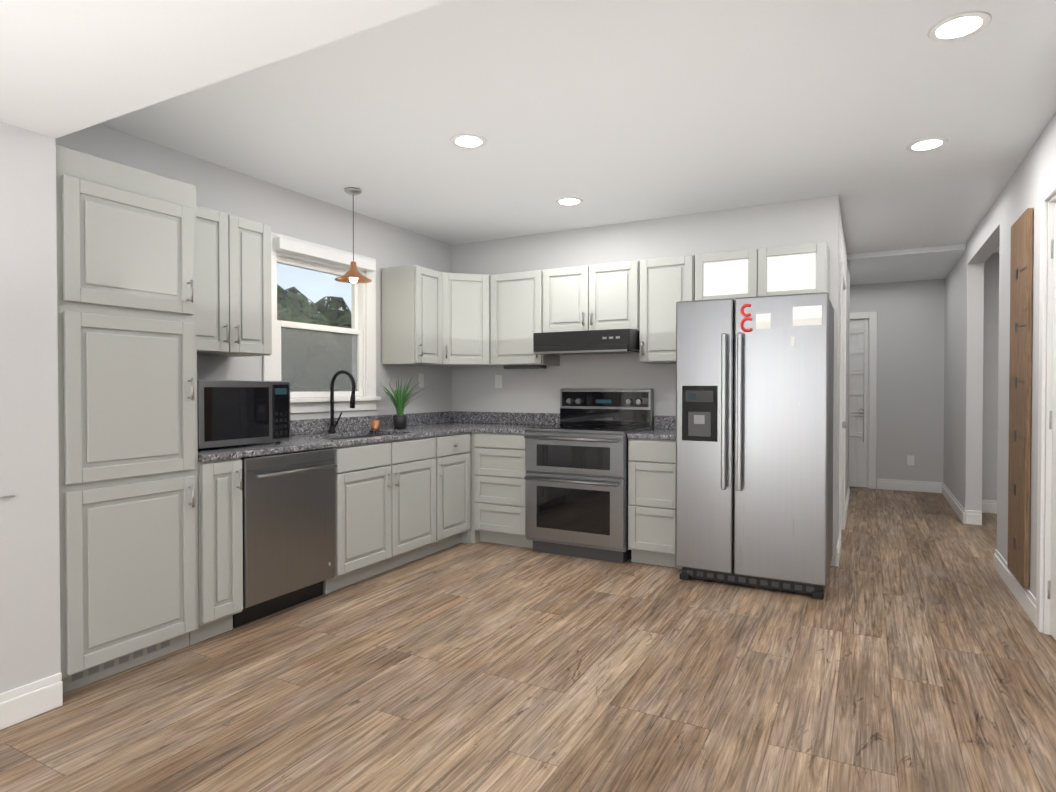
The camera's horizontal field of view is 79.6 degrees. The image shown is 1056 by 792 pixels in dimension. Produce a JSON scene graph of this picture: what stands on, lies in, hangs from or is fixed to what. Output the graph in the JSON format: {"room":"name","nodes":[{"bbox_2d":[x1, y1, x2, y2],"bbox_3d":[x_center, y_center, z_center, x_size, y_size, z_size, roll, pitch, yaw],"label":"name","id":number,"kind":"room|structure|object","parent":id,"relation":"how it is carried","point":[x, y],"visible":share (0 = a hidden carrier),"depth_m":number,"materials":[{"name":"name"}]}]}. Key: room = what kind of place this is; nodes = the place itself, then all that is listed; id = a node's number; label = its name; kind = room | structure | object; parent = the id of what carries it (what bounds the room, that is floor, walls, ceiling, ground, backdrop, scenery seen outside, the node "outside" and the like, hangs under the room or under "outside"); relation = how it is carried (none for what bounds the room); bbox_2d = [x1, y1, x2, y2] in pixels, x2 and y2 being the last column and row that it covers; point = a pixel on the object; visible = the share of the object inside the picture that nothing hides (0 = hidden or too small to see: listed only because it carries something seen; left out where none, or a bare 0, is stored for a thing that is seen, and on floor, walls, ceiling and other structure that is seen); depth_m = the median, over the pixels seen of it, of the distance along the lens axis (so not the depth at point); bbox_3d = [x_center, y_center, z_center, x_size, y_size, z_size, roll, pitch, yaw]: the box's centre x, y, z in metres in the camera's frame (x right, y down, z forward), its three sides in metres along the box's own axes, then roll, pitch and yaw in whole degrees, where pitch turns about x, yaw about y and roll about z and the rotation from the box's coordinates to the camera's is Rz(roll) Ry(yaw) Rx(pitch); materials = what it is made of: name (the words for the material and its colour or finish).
{"room":"kitchen","nodes":[
{"label":"kitchen","id":0,"kind":"room"},
{"bbox_2d":[0,122,60,693],"bbox_3d":[-2.918,0.122,0.940,0.630,2.145,3.650,0,1,28],"label":"wall","id":1,"kind":"structure","parent":0,"point":[30,649],"depth_m":2.31,"materials":[{"name":"grey paint"}]},
{"bbox_2d":[0,0,448,138],"bbox_3d":[-1.442,-1.117,0.133,4.220,0.354,3.650,0,1,28],"label":"ceiling","id":2,"kind":"structure","parent":0,"point":[68,66],"depth_m":1.73,"materials":[{"name":"white paint"}]},
{"bbox_2d":[56,124,451,419],"bbox_3d":[-2.401,-0.078,2.697,0.120,2.500,7.240,0,1,28],"label":"wall","id":3,"kind":"structure","parent":0,"point":[279,209],"depth_m":4.19,"materials":[{"name":"grey paint"}]},
{"bbox_2d":[196,205,271,356],"bbox_3d":[-1.731,-0.597,3.386,0.364,0.740,0.636,0,1,28],"label":"upper cabinet","id":4,"kind":"object","parent":3,"relation":"attached to","point":[233,286],"visible":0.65,"depth_m":3.37,"materials":[{"name":"paint"}]},
{"bbox_2d":[263,232,375,396],"bbox_3d":[-1.461,-0.506,4.423,0.137,1.070,1.020,0,1,28],"label":"window frame","id":5,"kind":"structure","parent":3,"relation":"attached to","point":[367,309],"depth_m":4.75,"materials":[{"name":"white wood"}]},
{"bbox_2d":[273,237,375,271],"bbox_3d":[-1.374,-0.967,4.370,0.063,0.075,0.880,0,1,28],"label":"roller blind","id":6,"kind":"object","parent":5,"relation":"attached to","point":[305,249],"visible":1,"depth_m":4.27,"materials":[{"name":"white fabric"}]},
{"bbox_2d":[277,256,362,397],"bbox_3d":[-1.459,-0.453,4.423,0.075,0.923,0.788,0,1,28],"label":"window","id":7,"kind":"structure","parent":3,"relation":"in","point":[355,331],"depth_m":4.41,"materials":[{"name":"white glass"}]},
{"bbox_2d":[290,397,380,412],"bbox_3d":[-1.448,0.060,4.423,0.169,0.099,1.060,0,1,28],"label":"window sill","id":8,"kind":"structure","parent":3,"relation":"attached to","point":[303,405],"depth_m":4.41,"materials":[{"name":"white wood"}]},
{"bbox_2d":[382,265,442,365],"bbox_3d":[-0.887,-0.617,4.960,0.364,0.740,0.340,0,1,28],"label":"upper cabinet","id":9,"kind":"object","parent":3,"relation":"attached to","point":[411,314],"visible":1,"depth_m":4.84,"materials":[{"name":"paint"}]},
{"bbox_2d":[418,374,423,386],"bbox_3d":[-0.902,-0.132,5.354,0.008,0.114,0.070,0,1,28],"label":"light switch","id":10,"kind":"object","parent":3,"relation":"attached to","point":[421,380],"visible":0.98,"depth_m":5.35,"materials":[{"name":"white plastic"}]},
{"bbox_2d":[0,486,1055,791],"bbox_3d":[1.449,1.196,2.783,6.840,0.050,11.240,0,1,28],"label":"floor","id":11,"kind":"structure","parent":0,"point":[914,650],"depth_m":2.54,"materials":[{"name":"brown wood"}]},
{"bbox_2d":[56,145,198,693],"bbox_3d":[-1.903,0.106,2.795,0.660,2.130,0.576,0,1,28],"label":"pantry","id":12,"kind":"object","parent":11,"relation":"on","point":[127,383],"visible":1,"depth_m":2.62,"materials":[{"name":"paint"}]},
{"bbox_2d":[189,458,242,644],"bbox_3d":[-1.726,0.734,3.168,0.626,0.864,0.226,0,1,28],"label":"base cabinet","id":13,"kind":"object","parent":11,"relation":"on","point":[220,521],"depth_m":3.01,"materials":[{"name":"paint"}]},
{"bbox_2d":[233,448,337,627],"bbox_3d":[-1.501,0.730,3.525,0.673,0.862,0.600,0,1,28],"label":"dishwasher","id":14,"kind":"object","parent":11,"relation":"on","point":[288,508],"visible":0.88,"depth_m":3.35,"materials":[{"name":"grey metal"}]},
{"bbox_2d":[361,432,470,559],"bbox_3d":[-0.829,0.712,4.841,0.626,0.864,0.533,0,1,28],"label":"base cabinet","id":15,"kind":"object","parent":11,"relation":"on","point":[400,502],"depth_m":4.32,"materials":[{"name":"paint"}]},
{"bbox_2d":[198,411,473,461],"bbox_3d":[-1.084,0.321,4.328,0.660,0.330,2.886,0,1,28],"label":"countertop","id":16,"kind":"structure","parent":15,"relation":"on","point":[309,434],"depth_m":4.33,"materials":[{"name":"stone"}]},
{"bbox_2d":[197,380,289,449],"bbox_3d":[-1.647,0.092,3.429,0.399,0.349,0.560,0,1,28],"label":"microwave","id":17,"kind":"object","parent":16,"relation":"on","point":[233,412],"visible":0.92,"depth_m":3.30,"materials":[{"name":"metal"}]},
{"bbox_2d":[328,370,355,432],"bbox_3d":[-1.261,0.039,4.344,0.240,0.432,0.094,0,1,28],"label":"faucet","id":18,"kind":"object","parent":16,"relation":"on","point":[352,405],"visible":1,"depth_m":4.36,"materials":[{"name":"black metal"}]},
{"bbox_2d":[371,420,379,430],"bbox_3d":[-1.111,0.214,4.619,0.068,0.075,0.068,0,1,28],"label":"candle holder","id":19,"kind":"object","parent":16,"relation":"on","point":[375,425],"visible":1,"depth_m":4.59,"materials":[{"name":"orange metal"}]},
{"bbox_2d":[379,378,438,428],"bbox_3d":[-0.867,0.044,4.826,0.486,0.410,0.616,0,1,28],"label":"potted plant","id":20,"kind":"object","parent":16,"relation":"on","point":[400,417],"visible":1,"depth_m":4.80,"materials":[{"name":"green plant"}]},
{"bbox_2d":[471,432,532,547],"bbox_3d":[-0.082,0.710,5.075,0.506,0.864,0.626,0,1,28],"label":"base cabinet","id":21,"kind":"object","parent":11,"relation":"on","point":[498,471],"depth_m":4.81,"materials":[{"name":"paint"}]},
{"bbox_2d":[474,412,559,433],"bbox_3d":[-0.061,0.212,5.054,0.457,0.130,0.636,0,1,28],"label":"countertop","id":22,"kind":"structure","parent":21,"relation":"on","point":[486,422],"depth_m":5.33,"materials":[{"name":"stone"}]},
{"bbox_2d":[524,389,653,562],"bbox_3d":[0.456,0.546,4.722,0.766,1.200,0.736,0,1,28],"label":"range","id":23,"kind":"object","parent":11,"relation":"on","point":[576,482],"visible":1,"depth_m":4.49,"materials":[{"name":"metal"}]},
{"bbox_2d":[628,438,681,567],"bbox_3d":[0.987,0.717,4.503,0.370,0.864,0.626,0,1,28],"label":"base cabinet","id":24,"kind":"object","parent":11,"relation":"on","point":[651,462],"depth_m":4.25,"materials":[{"name":"paint"}]},
{"bbox_2d":[627,415,675,439],"bbox_3d":[0.986,0.219,4.495,0.372,0.130,0.633,0,1,28],"label":"countertop","id":25,"kind":"structure","parent":24,"relation":"on","point":[664,426],"depth_m":4.53,"materials":[{"name":"stone"}]},
{"bbox_2d":[675,292,833,599],"bbox_3d":[1.474,0.282,4.082,0.862,1.745,0.866,0,1,28],"label":"refrigerator","id":26,"kind":"object","parent":11,"relation":"on","point":[754,434],"visible":1,"depth_m":3.74,"materials":[{"name":"metal"}]},
{"bbox_2d":[99,0,1055,253],"bbox_3d":[1.449,-1.379,2.749,6.840,0.100,11.240,0,1,28],"label":"ceiling","id":27,"kind":"structure","parent":0,"point":[608,112],"depth_m":3.00,"materials":[{"name":"white paint"}]},
{"bbox_2d":[335,187,371,282],"bbox_3d":[-1.142,-1.042,4.143,0.236,0.608,0.236,0,1,28],"label":"pendant lamp","id":28,"kind":"object","parent":27,"relation":"hanging from","point":[352,274],"visible":1,"depth_m":4.13,"materials":[{"name":"orange metal"}]},
{"bbox_2d":[450,134,486,148],"bbox_3d":[-0.311,-1.333,3.319,0.190,0.005,0.190,0,1,28],"label":"recessed light","id":29,"kind":"object","parent":27,"relation":"in","point":[469,141],"visible":1,"depth_m":3.31,"materials":[{"name":"white plastic"}]},
{"bbox_2d":[556,197,582,205],"bbox_3d":[0.288,-1.346,4.394,0.190,0.005,0.190,0,1,28],"label":"recessed light","id":30,"kind":"object","parent":27,"relation":"in","point":[570,201],"visible":0.94,"depth_m":4.38,"materials":[{"name":"white plastic"}]},
{"bbox_2d":[906,138,947,151],"bbox_3d":[2.119,-1.333,3.366,0.190,0.005,0.190,0,1,28],"label":"recessed light","id":31,"kind":"object","parent":27,"relation":"in","point":[928,144],"visible":1,"depth_m":3.36,"materials":[{"name":"white plastic"}]},
{"bbox_2d":[928,11,990,41],"bbox_3d":[1.542,-1.319,2.269,0.190,0.005,0.190,0,1,28],"label":"recessed light","id":32,"kind":"object","parent":27,"relation":"in","point":[959,26],"visible":1,"depth_m":2.26,"materials":[{"name":"white plastic"}]},
{"bbox_2d":[451,195,838,565],"bbox_3d":[0.722,-0.108,5.062,3.150,2.500,0.120,0,1,28],"label":"wall","id":33,"kind":"structure","parent":0,"point":[796,222],"depth_m":4.98,"materials":[{"name":"grey paint"}]},
{"bbox_2d":[409,272,503,367],"bbox_3d":[-0.570,-0.622,5.327,0.609,0.740,0.616,0,1,28],"label":"upper cabinet","id":34,"kind":"object","parent":33,"relation":"attached to","point":[465,319],"visible":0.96,"depth_m":5.10,"materials":[{"name":"paint"}]},
{"bbox_2d":[495,375,501,387],"bbox_3d":[-0.256,-0.124,5.512,0.070,0.114,0.008,0,1,28],"label":"electrical outlet","id":35,"kind":"object","parent":33,"relation":"attached to","point":[498,381],"visible":1,"depth_m":5.51,"materials":[{"name":"white plastic"}]},
{"bbox_2d":[490,270,559,368],"bbox_3d":[-0.032,-0.606,5.182,0.476,0.768,0.364,0,1,28],"label":"upper cabinet","id":36,"kind":"object","parent":33,"relation":"attached to","point":[516,311],"visible":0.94,"depth_m":5.05,"materials":[{"name":"paint"}]},
{"bbox_2d":[543,260,639,331],"bbox_3d":[0.523,-0.734,4.883,0.776,0.505,0.364,0,1,28],"label":"upper cabinet","id":37,"kind":"object","parent":33,"relation":"attached to","point":[606,296],"visible":0.83,"depth_m":4.74,"materials":[{"name":"paint"}]},
{"bbox_2d":[533,329,639,354],"bbox_3d":[0.488,-0.396,4.822,0.760,0.162,0.509,0,1,28],"label":"range hood","id":38,"kind":"object","parent":37,"relation":"attached to","point":[615,341],"visible":0.85,"depth_m":4.59,"materials":[{"name":"black metal"}]},
{"bbox_2d":[639,255,694,363],"bbox_3d":[1.040,-0.613,4.607,0.390,0.740,0.364,0,1,28],"label":"upper cabinet","id":39,"kind":"object","parent":33,"relation":"attached to","point":[667,284],"visible":0.71,"depth_m":4.49,"materials":[{"name":"paint"}]},
{"bbox_2d":[695,242,829,299],"bbox_3d":[1.592,-0.801,4.328,0.832,0.355,0.330,0,1,28],"label":"upper cabinet","id":40,"kind":"object","parent":33,"relation":"attached to","point":[790,269],"visible":0.67,"depth_m":4.17,"materials":[{"name":"paint"}]},
{"bbox_2d":[837,202,849,541],"bbox_3d":[2.785,-0.117,5.703,0.120,2.500,2.960,0,1,28],"label":"wall","id":41,"kind":"structure","parent":0,"point":[842,252],"depth_m":5.86,"materials":[{"name":"grey paint"}]},
{"bbox_2d":[842,421,846,427],"bbox_3d":[2.483,0.123,5.029,0.101,2.022,0.770,0,1,28],"label":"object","id":42,"kind":"structure","parent":41,"relation":"in","point":[844,424],"depth_m":4.72,"materials":[{"name":"silver metal"}]},
{"bbox_2d":[839,263,850,540],"bbox_3d":[2.443,0.084,5.049,0.135,2.115,0.950,0,1,28],"label":"door frame","id":43,"kind":"structure","parent":41,"relation":"attached to","point":[843,290],"depth_m":5.17,"materials":[{"name":"white wood"}]},
{"bbox_2d":[850,279,944,488],"bbox_3d":[3.759,-0.144,7.836,2.320,2.500,0.120,0,1,28],"label":"wall","id":44,"kind":"structure","parent":0,"point":[910,361],"depth_m":7.40,"materials":[{"name":"grey paint"}]},
{"bbox_2d":[848,319,868,486],"bbox_3d":[3.741,0.088,7.785,0.770,2.022,0.101,0,1,28],"label":"door","id":45,"kind":"structure","parent":44,"relation":"in","point":[858,461],"depth_m":7.67,"materials":[{"name":"white wood"}]},
{"bbox_2d":[849,319,864,441],"bbox_3d":[3.798,-0.185,7.708,0.520,1.486,0.104,0,1,28],"label":"rack","id":46,"kind":"object","parent":45,"relation":"hanging from","point":[863,382],"visible":0.29,"depth_m":7.63,"materials":[{"name":"white plastic"}]},
{"bbox_2d":[851,311,876,488],"bbox_3d":[3.763,0.049,7.826,0.950,2.115,0.135,0,1,28],"label":"door frame","id":47,"kind":"structure","parent":44,"relation":"attached to","point":[872,316],"depth_m":7.57,"materials":[{"name":"white wood"}]},
{"bbox_2d":[907,455,913,464],"bbox_3d":[4.468,0.752,7.393,0.070,0.114,0.008,0,1,28],"label":"outlet","id":48,"kind":"object","parent":44,"relation":"attached to","point":[910,460],"visible":1,"depth_m":7.39,"materials":[{"name":"white plastic"}]},
{"bbox_2d":[847,244,965,284],"bbox_3d":[3.370,-1.357,6.968,2.200,0.049,1.750,0,1,28],"label":"ceiling","id":49,"kind":"structure","parent":0,"point":[922,263],"depth_m":6.39,"materials":[{"name":"white paint"}]},
{"bbox_2d":[982,252,998,500],"bbox_3d":[5.388,-0.116,5.658,2.370,2.500,0.120,0,1,28],"label":"wall","id":50,"kind":"structure","parent":0,"point":[990,380],"depth_m":6.08,"materials":[{"name":"grey paint"}]},
{"bbox_2d":[943,112,1055,632],"bbox_3d":[2.207,-0.074,2.360,0.120,2.500,11.240,0,1,28],"label":"wall","id":51,"kind":"structure","parent":0,"point":[1030,178],"depth_m":4.74,"materials":[{"name":"grey paint"}]},
{"bbox_2d":[0,479,1035,729],"bbox_3d":[1.726,1.110,2.633,5.970,0.125,11.000,0,1,28],"label":"baseboard","id":52,"kind":"structure","parent":51,"relation":"attached to","point":[30,701],"depth_m":3.36,"materials":[{"name":"white wood"}]},
{"bbox_2d":[1007,208,1032,588],"bbox_3d":[2.762,0.013,3.561,0.028,2.025,0.440,0,1,28],"label":"board","id":53,"kind":"object","parent":51,"relation":"attached to","point":[1020,371],"visible":1,"depth_m":3.48,"materials":[{"name":"brown wood"}]},
{"bbox_2d":[1036,173,1055,634],"bbox_3d":[2.360,0.075,2.665,0.135,2.195,1.090,0,1,28],"label":"door frame","id":54,"kind":"structure","parent":51,"relation":"attached to","point":[1047,206],"depth_m":3.10,"materials":[{"name":"white wood"}]},
{"bbox_2d":[1048,203,1055,640],"bbox_3d":[2.323,0.118,2.693,0.101,2.092,0.924,0,1,28],"label":"door","id":55,"kind":"structure","parent":51,"relation":"in","point":[1052,582],"depth_m":3.05,"materials":[{"name":"white wood"}]},
{"label":"outside","id":56,"kind":"structure","parent":0,"visible":0},
{"bbox_3d":[-27.154,1.274,20.048,59.870,0.050,90.000,0,1,28],"label":"ground","id":57,"kind":"structure","parent":56,"visible":0},
{"bbox_2d":[277,303,313,391],"bbox_3d":[-10.767,-1.666,29.423,4.921,5.590,5.161,0,1,28],"label":"tree","id":58,"kind":"object","parent":57,"relation":"on","point":[287,314],"depth_m":27.80,"materials":[{"name":"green plant"}]},
{"bbox_2d":[277,314,341,390],"bbox_3d":[-7.684,-0.628,18.609,3.181,3.791,3.791,0,1,28],"label":"tree","id":59,"kind":"object","parent":57,"relation":"on","point":[306,338],"depth_m":18.84,"materials":[{"name":"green plant"}]},
{"bbox_2d":[277,284,350,391],"bbox_3d":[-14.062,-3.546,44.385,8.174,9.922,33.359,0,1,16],"label":"tree","id":60,"kind":"object","parent":57,"relation":"on","point":[291,294],"depth_m":40.07,"materials":[{"name":"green plant"}]},
{"bbox_2d":[292,310,351,387],"bbox_3d":[-7.885,-1.091,24.132,4.146,4.575,4.276,0,1,28],"label":"tree","id":61,"kind":"object","parent":57,"relation":"on","point":[333,318],"depth_m":23.77,"materials":[{"name":"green plant"}]},
{"bbox_2d":[311,348,351,391],"bbox_3d":[-6.297,-0.388,22.943,3.128,3.200,2.827,0,1,28],"label":"tree","id":62,"kind":"object","parent":57,"relation":"on","point":[345,388],"depth_m":22.29,"materials":[{"name":"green plant"}]}
]}

